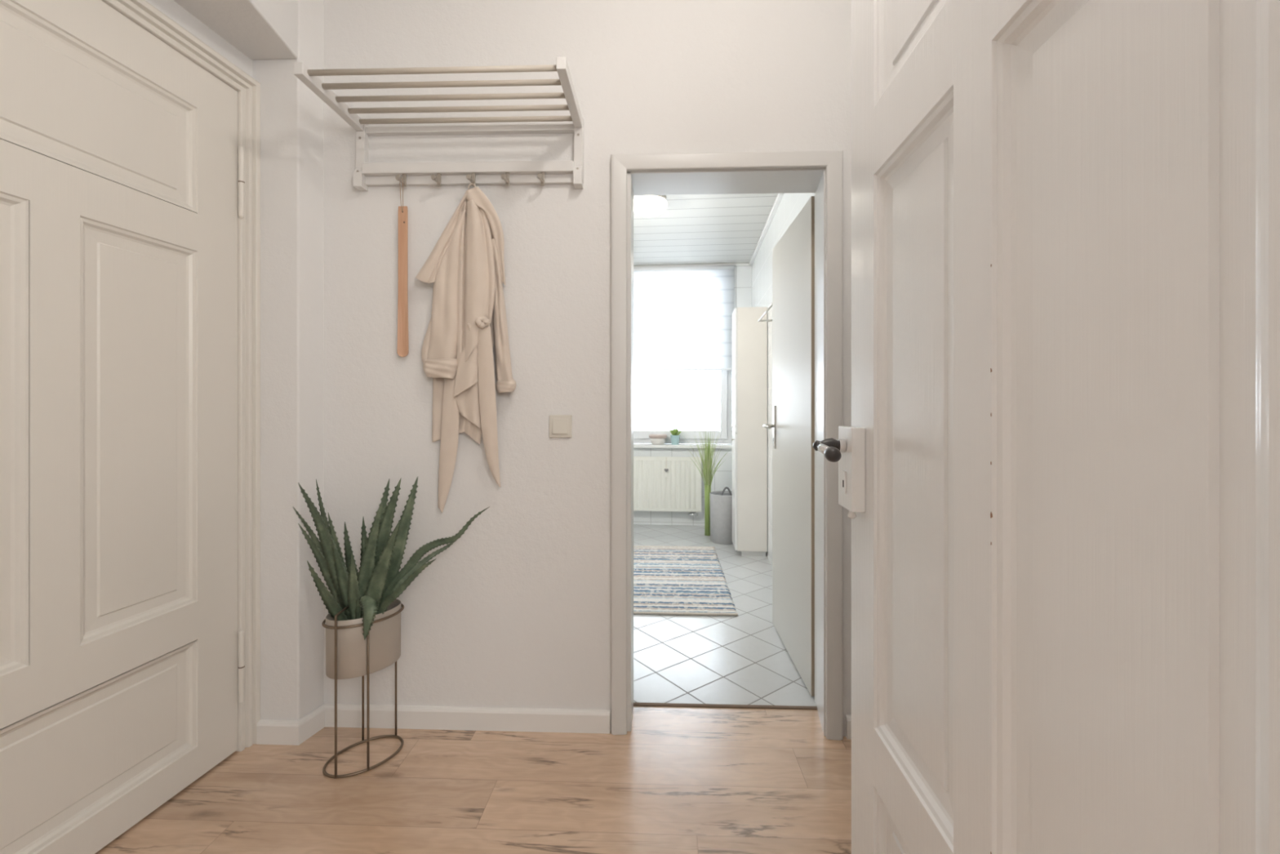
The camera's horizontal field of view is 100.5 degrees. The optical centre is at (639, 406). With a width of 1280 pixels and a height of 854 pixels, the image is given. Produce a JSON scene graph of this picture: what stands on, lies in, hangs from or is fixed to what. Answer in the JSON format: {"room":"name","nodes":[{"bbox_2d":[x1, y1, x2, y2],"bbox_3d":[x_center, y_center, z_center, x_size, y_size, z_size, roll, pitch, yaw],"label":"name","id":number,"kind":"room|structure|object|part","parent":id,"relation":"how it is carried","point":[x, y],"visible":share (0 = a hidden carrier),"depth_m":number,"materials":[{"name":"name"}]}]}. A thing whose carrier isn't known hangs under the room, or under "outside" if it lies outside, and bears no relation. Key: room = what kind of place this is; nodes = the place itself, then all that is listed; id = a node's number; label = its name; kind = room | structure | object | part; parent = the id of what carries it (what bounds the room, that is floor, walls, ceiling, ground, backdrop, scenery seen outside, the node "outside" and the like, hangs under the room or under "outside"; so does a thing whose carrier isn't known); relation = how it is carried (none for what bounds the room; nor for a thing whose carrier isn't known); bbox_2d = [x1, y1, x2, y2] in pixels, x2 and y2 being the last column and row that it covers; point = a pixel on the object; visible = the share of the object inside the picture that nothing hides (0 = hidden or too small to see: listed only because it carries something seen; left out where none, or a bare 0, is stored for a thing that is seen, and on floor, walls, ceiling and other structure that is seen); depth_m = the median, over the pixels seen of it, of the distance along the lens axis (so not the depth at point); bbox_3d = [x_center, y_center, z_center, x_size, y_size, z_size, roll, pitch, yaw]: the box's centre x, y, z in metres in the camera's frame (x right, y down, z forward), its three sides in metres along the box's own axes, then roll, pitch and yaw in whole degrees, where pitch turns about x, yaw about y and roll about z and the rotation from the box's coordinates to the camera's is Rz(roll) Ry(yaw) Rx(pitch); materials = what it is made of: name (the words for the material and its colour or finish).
{"room":"entrance hallway","nodes":[
{"label":"entrance hallway","id":0,"kind":"room"},
{"bbox_2d":[145,0,252,76],"bbox_3d":[-1.521,-0.320,1.046,0.160,2.950,1.900,0,0,7],"label":"wall","id":1,"kind":"structure","parent":0,"point":[170,8],"depth_m":1.66,"materials":[{"name":"white paint"}]},
{"bbox_2d":[0,0,244,853],"bbox_3d":[-1.419,0.047,1.290,0.064,2.200,1.010,0,0,7],"label":"door","id":2,"kind":"structure","parent":1,"relation":"in","point":[118,150],"depth_m":1.41,"materials":[{"name":"beige paint"}]},
{"bbox_3d":[-1.448,0.060,1.081,0.024,1.079,0.308,0,0,7],"label":"panel","id":3,"kind":"part","parent":2,"relation":"part of","materials":[{"name":"beige paint"}]},
{"bbox_3d":[-1.421,-0.758,1.286,0.024,0.323,0.720,0,0,7],"label":"panel","id":4,"kind":"part","parent":2,"relation":"part of","materials":[{"name":"beige paint"}]},
{"bbox_3d":[-1.421,0.883,1.286,0.024,0.327,0.720,0,0,7],"label":"panel","id":5,"kind":"part","parent":2,"relation":"part of","materials":[{"name":"beige paint"}]},
{"bbox_3d":[-1.395,0.060,1.489,0.024,1.079,0.310,0,0,7],"label":"panel","id":6,"kind":"part","parent":2,"relation":"part of","materials":[{"name":"beige paint"}]},
{"bbox_2d":[101,0,260,751],"bbox_3d":[-1.409,0.017,1.283,0.061,2.276,1.138,0,0,7],"label":"trim","id":7,"kind":"structure","parent":1,"relation":"attached to","point":[141,12],"depth_m":1.80,"materials":[{"name":"beige paint"}]},
{"bbox_2d":[173,0,297,59],"bbox_3d":[-1.480,-1.495,1.081,0.959,0.600,1.526,0,0,2],"label":"lintel","id":8,"kind":"object","parent":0,"point":[260,29],"visible":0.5,"depth_m":1.70,"materials":[{"name":"white paint"}]},
{"bbox_2d":[252,0,323,719],"bbox_3d":[-1.540,-0.320,1.903,0.776,2.950,0.115,0,0,2],"label":"wall pier","id":9,"kind":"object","parent":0,"point":[291,114],"visible":0.21,"depth_m":1.84,"materials":[{"name":"white paint"}]},
{"bbox_2d":[94,524,851,853],"bbox_3d":[0.039,1.178,1.014,4.800,0.054,8.430,0,0,2],"label":"floor","id":10,"kind":"structure","parent":0,"point":[682,780],"depth_m":1.65,"materials":[{"name":"brown wood"}]},
{"bbox_2d":[321,603,404,777],"bbox_3d":[-0.909,0.900,1.757,0.210,0.509,0.219,0,0,2],"label":"plant stand","id":11,"kind":"object","parent":10,"relation":"on","point":[335,627],"visible":0.84,"depth_m":1.68,"materials":[{"name":"brown metal"}]},
{"bbox_3d":[-0.947,0.898,1.695,0.007,0.505,0.093,0,0,-3],"label":"leg","id":12,"kind":"part","parent":11,"relation":"part of","materials":[{"name":"brown metal"}]},
{"bbox_3d":[-0.951,0.898,1.788,0.007,0.505,0.093,0,0,-3],"label":"leg","id":13,"kind":"part","parent":11,"relation":"part of","materials":[{"name":"brown metal"}]},
{"bbox_3d":[-0.862,0.917,1.686,0.007,0.467,0.007,0,0,2],"label":"leg","id":14,"kind":"part","parent":11,"relation":"part of","materials":[{"name":"brown metal"}]},
{"bbox_2d":[293,476,489,679],"bbox_3d":[-0.852,0.541,1.746,0.685,0.622,0.231,0,0,2],"label":"potted plant","id":15,"kind":"object","parent":11,"relation":"on","point":[371,593],"visible":0.97,"depth_m":1.72,"materials":[{"name":"green plant"}]},
{"bbox_3d":[-0.909,0.760,1.757,0.192,0.184,0.200,0,0,2],"label":"pot","id":16,"kind":"part","parent":15,"relation":"part of","materials":[{"name":"beige ceramic"}]},
{"bbox_3d":[-0.853,0.917,1.860,0.007,0.467,0.007,0,0,2],"label":"leg","id":17,"kind":"part","parent":11,"relation":"part of","materials":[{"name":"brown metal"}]},
{"bbox_2d":[633,545,737,615],"bbox_3d":[0.172,1.143,3.637,0.808,0.016,1.407,0,0,3],"label":"rag rug","id":18,"kind":"object","parent":10,"relation":"on","point":[668,580],"visible":0.74,"depth_m":3.43,"materials":[{"name":"fabric"}]},
{"bbox_2d":[683,426,725,535],"bbox_3d":[0.596,0.649,4.686,0.331,1.003,0.378,0,0,-36],"label":"grass plant","id":19,"kind":"object","parent":10,"relation":"on","point":[708,469],"visible":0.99,"depth_m":4.74,"materials":[{"name":"green plant"}]},
{"bbox_2d":[710,486,733,544],"bbox_3d":[0.737,0.912,4.565,0.272,0.478,0.272,0,0,2],"label":"bin","id":20,"kind":"object","parent":10,"relation":"on","point":[721,501],"visible":0.75,"depth_m":4.45,"materials":[{"name":"grey fabric"}]},
{"bbox_3d":[0.737,0.761,4.565,0.256,0.010,0.256,0,0,2],"label":"bin lid","id":21,"kind":"part","parent":20,"relation":"part of","materials":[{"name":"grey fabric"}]},
{"bbox_3d":[0.729,0.721,4.475,0.105,0.096,0.016,0,0,2],"label":"strap handle","id":22,"kind":"part","parent":20,"relation":"part of","materials":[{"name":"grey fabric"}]},
{"bbox_2d":[731,306,767,555],"bbox_3d":[0.853,0.194,4.229,0.266,1.914,0.300,0,0,5],"label":"tall cabinet","id":23,"kind":"object","parent":10,"relation":"on","point":[749,335],"visible":1,"depth_m":4.08,"materials":[{"name":"wood"}]},
{"bbox_3d":[0.753,-0.279,4.239,0.017,0.964,0.296,0,0,5],"label":"cabinet door","id":24,"kind":"part","parent":23,"relation":"part of","materials":[{"name":"white wood"}]},
{"bbox_3d":[0.753,0.656,4.239,0.017,0.898,0.296,0,0,5],"label":"cabinet door","id":25,"kind":"part","parent":23,"relation":"part of","materials":[{"name":"white wood"}]},
{"bbox_2d":[323,0,851,736],"bbox_3d":[-0.123,-0.320,2.001,3.600,2.950,0.210,0,0,2],"label":"wall","id":26,"kind":"structure","parent":0,"point":[515,612],"depth_m":1.91,"materials":[{"name":"white paint"}]},
{"bbox_2d":[256,703,610,745],"bbox_3d":[-0.709,1.117,1.858,1.203,0.075,0.121,0,0,2],"label":"baseboard","id":27,"kind":"structure","parent":26,"relation":"attached to","point":[293,732],"depth_m":1.90,"materials":[{"name":"white wood"}]},
{"bbox_2d":[293,57,583,191],"bbox_3d":[-0.615,-0.900,1.737,0.816,0.244,0.355,0,0,2],"label":"coat rack","id":28,"kind":"object","parent":26,"relation":"attached to","point":[366,175],"visible":0.99,"depth_m":1.86,"materials":[{"name":"white wood"}]},
{"bbox_2d":[397,177,408,356],"bbox_3d":[-0.847,-0.492,1.890,0.039,0.629,0.034,0,0,2],"label":"shoehorn","id":29,"kind":"object","parent":28,"relation":"hanging from","point":[402,300],"visible":1,"depth_m":1.90,"materials":[{"name":"brown wood"}]},
{"bbox_3d":[-0.845,-0.750,1.883,0.012,0.111,0.028,0,0,-24],"label":"cord","id":30,"kind":"part","parent":29,"relation":"part of","materials":[{"name":"fabric"}]},
{"bbox_2d":[415,183,515,512],"bbox_3d":[-0.613,-0.202,1.864,0.353,1.162,0.094,0,0,2],"label":"coat","id":31,"kind":"object","parent":28,"relation":"hanging from","point":[465,267],"visible":1,"depth_m":1.86,"materials":[{"name":"beige fabric"}]},
{"bbox_3d":[-0.622,-0.320,1.895,0.245,0.894,0.019,0,0,2],"label":"panel","id":32,"kind":"part","parent":31,"relation":"part of","materials":[{"name":"beige fabric"}]},
{"bbox_3d":[-0.595,-0.029,1.890,0.118,0.330,0.018,0,0,3],"label":"hem panel","id":33,"kind":"part","parent":31,"relation":"part of","materials":[{"name":"beige fabric"}]},
{"bbox_3d":[-0.577,-0.425,1.853,0.139,0.632,0.040,0,0,5],"label":"panel","id":34,"kind":"part","parent":31,"relation":"part of","materials":[{"name":"beige fabric"}]},
{"bbox_3d":[-0.610,-0.844,1.885,0.756,0.037,0.024,0,0,2],"label":"hook rail","id":35,"kind":"part","parent":28,"relation":"part of","materials":[{"name":"white wood"}]},
{"bbox_3d":[-0.608,-0.989,1.903,0.752,0.022,0.024,0,0,2],"label":"rail","id":36,"kind":"part","parent":28,"relation":"part of","materials":[{"name":"white wood"}]},
{"bbox_2d":[549,414,572,437],"bbox_3d":[-0.283,0.070,1.894,0.081,0.081,0.016,0,0,2],"label":"light switch","id":37,"kind":"object","parent":26,"relation":"attached to","point":[560,425],"visible":1,"depth_m":1.89,"materials":[{"name":"beige plastic"}]},
{"bbox_2d":[633,702,817,709],"bbox_3d":[0.328,1.154,2.049,0.706,0.006,0.016,0,0,2],"label":"trim","id":38,"kind":"structure","parent":26,"relation":"attached to","point":[638,704],"depth_m":2.05,"materials":[{"name":"silver metal"}]},
{"bbox_2d":[626,168,825,735],"bbox_3d":[0.317,0.154,1.986,0.742,2.002,0.216,0,0,2],"label":"trim","id":39,"kind":"structure","parent":26,"relation":"attached to","point":[766,180],"depth_m":1.94,"materials":[{"name":"beige paint"}]},
{"bbox_2d":[610,150,843,740],"bbox_3d":[0.302,0.131,1.868,0.812,2.048,0.024,0,0,2],"label":"trim","id":40,"kind":"structure","parent":26,"relation":"attached to","point":[832,161],"depth_m":1.86,"materials":[{"name":"beige paint"}]},
{"bbox_2d":[763,195,814,696],"bbox_3d":[0.676,0.157,2.455,0.102,1.973,0.716,0,0,2],"label":"door","id":41,"kind":"structure","parent":26,"relation":"in","point":[793,426],"depth_m":2.34,"materials":[{"name":"beige paint"}]},
{"bbox_3d":[0.662,0.100,2.700,0.056,0.020,0.124,0,0,2],"label":"handle","id":42,"kind":"part","parent":41,"relation":"part of","materials":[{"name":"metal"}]},
{"bbox_3d":[0.694,0.105,2.753,0.007,0.220,0.040,0,0,2],"label":"handle plate","id":43,"kind":"part","parent":41,"relation":"part of","materials":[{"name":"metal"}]},
{"bbox_2d":[845,715,851,738],"bbox_3d":[0.939,1.117,1.010,0.502,0.075,1.690,0,0,2],"label":"baseboard","id":44,"kind":"structure","parent":26,"relation":"attached to","point":[848,717],"depth_m":1.85,"materials":[{"name":"white wood"}]},
{"bbox_2d":[670,435,679,444],"bbox_3d":[0.343,0.324,5.186,0.094,0.092,0.094,0,0,2],"label":"pot","id":45,"kind":"object","parent":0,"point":[674,438],"depth_m":5.15,"materials":[{"name":"teal ceramic"}]},
{"bbox_2d":[633,266,751,525],"bbox_3d":[0.213,-0.132,5.329,1.750,2.573,0.300,0,0,5],"label":"wall","id":46,"kind":"structure","parent":0,"point":[722,477],"depth_m":5.14,"materials":[{"name":"white tile"}]},
{"bbox_2d":[633,456,704,516],"bbox_3d":[0.089,0.771,5.146,1.108,0.572,0.086,0,0,5],"label":"radiator","id":47,"kind":"object","parent":46,"relation":"attached to","point":[681,491],"visible":0.59,"depth_m":5.09,"materials":[{"name":"metal"}]},
{"bbox_2d":[664,468,668,477],"bbox_3d":[0.252,0.581,5.080,0.040,0.192,0.011,0,0,5],"label":"pendant","id":48,"kind":"object","parent":47,"relation":"hanging from","point":[665,469],"visible":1,"depth_m":5.08,"materials":[{"name":"grey metal"}]},
{"bbox_2d":[633,456,701,458],"bbox_3d":[0.062,0.492,5.136,1.050,0.016,0.062,0,0,5],"label":"grille","id":49,"kind":"object","parent":47,"relation":"attached to","point":[634,457],"depth_m":5.10,"materials":[{"name":"metal"}]},
{"bbox_2d":[633,369,732,448],"bbox_3d":[0.301,-0.460,5.243,1.200,1.720,0.255,0,0,5],"label":"window","id":50,"kind":"structure","parent":46,"relation":"in","point":[642,439],"depth_m":5.25,"materials":[{"name":"white plastic"}]},
{"bbox_2d":[648,434,666,444],"bbox_3d":[0.176,0.320,5.202,0.180,0.100,0.180,0,0,2],"label":"bowl","id":51,"kind":"object","parent":50,"relation":"on","point":[655,439],"visible":1,"depth_m":5.14,"materials":[{"name":"white ceramic"}]},
{"bbox_2d":[669,426,681,444],"bbox_3d":[0.345,0.282,5.175,0.124,0.175,0.128,0,0,-37],"label":"potted succulent","id":52,"kind":"object","parent":50,"relation":"on","point":[675,437],"visible":1,"depth_m":5.16,"materials":[{"name":"green plant"}]},
{"bbox_3d":[0.298,0.385,5.208,1.200,0.030,0.185,0,0,5],"label":"sill","id":53,"kind":"part","parent":50,"relation":"part of","materials":[{"name":"white stone"}]},
{"bbox_2d":[633,264,734,370],"bbox_3d":[0.300,-0.851,5.135,1.207,1.003,0.045,0,0,5],"label":"roller blind","id":54,"kind":"object","parent":46,"relation":"attached to","point":[682,315],"visible":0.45,"depth_m":5.12,"materials":[{"name":"fabric"}]},
{"bbox_2d":[633,193,777,266],"bbox_3d":[0.067,-1.393,3.629,1.770,0.050,3.152,0,0,5],"label":"ceiling","id":55,"kind":"structure","parent":0,"point":[695,228],"depth_m":4.12,"materials":[{"name":"white wood"}]},
{"bbox_2d":[633,195,667,217],"bbox_3d":[0.060,-1.313,3.500,0.244,0.109,0.244,0,0,2],"label":"ceiling lamp","id":56,"kind":"object","parent":55,"relation":"attached to","point":[645,206],"visible":0.85,"depth_m":3.42,"materials":[{"name":"white glass"}]},
{"bbox_2d":[751,192,814,564],"bbox_3d":[0.984,-0.132,3.605,0.100,2.573,3.192,0,0,5],"label":"wall","id":57,"kind":"structure","parent":0,"point":[790,205],"depth_m":3.94,"materials":[{"name":"white tile"}]},
{"bbox_2d":[633,193,783,266],"bbox_3d":[0.062,-1.357,3.680,1.750,0.022,3.012,0,0,5],"label":"trim","id":58,"kind":"structure","parent":57,"relation":"attached to","point":[780,196],"depth_m":4.45,"materials":[{"name":"white wood"}]},
{"bbox_2d":[757,302,772,321],"bbox_3d":[0.837,-0.579,3.299,0.135,0.036,0.610,0,0,5],"label":"towel rail","id":59,"kind":"object","parent":57,"relation":"attached to","point":[771,305],"visible":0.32,"depth_m":3.42,"materials":[{"name":"metal"}]},
{"bbox_3d":[-0.345,-0.320,0.143,3.300,2.950,0.140,0,0,2],"label":"wall","id":60,"kind":"structure","parent":0,"visible":0},
{"bbox_2d":[812,0,1279,853],"bbox_3d":[0.412,0.056,0.692,0.137,2.182,0.966,0,0,3],"label":"door","id":61,"kind":"structure","parent":60,"relation":"in","point":[1058,458],"depth_m":0.57,"materials":[{"name":"white paint"}]},
{"bbox_3d":[0.382,0.095,1.053,0.030,0.030,0.032,0,0,3],"label":"handle knob","id":62,"kind":"part","parent":61,"relation":"part of","materials":[{"name":"black metal"}]},
{"bbox_3d":[0.447,0.224,1.121,0.018,0.022,0.018,0,0,3],"label":"latch knob","id":63,"kind":"part","parent":61,"relation":"part of","materials":[{"name":"white paint"}]},
{"bbox_3d":[0.450,0.905,0.698,0.024,0.329,0.689,0,0,3],"label":"panel","id":64,"kind":"part","parent":61,"relation":"part of","materials":[{"name":"white paint"}]},
{"bbox_3d":[0.450,-0.745,0.698,0.024,0.321,0.689,0,0,3],"label":"panel","id":65,"kind":"part","parent":61,"relation":"part of","materials":[{"name":"white paint"}]},
{"bbox_3d":[0.462,0.087,0.894,0.024,1.083,0.293,0,0,3],"label":"panel","id":66,"kind":"part","parent":61,"relation":"part of","materials":[{"name":"white paint"}]},
{"bbox_3d":[0.440,0.087,0.506,0.024,1.083,0.306,0,0,3],"label":"panel","id":67,"kind":"part","parent":61,"relation":"part of","materials":[{"name":"white paint"}]}
]}

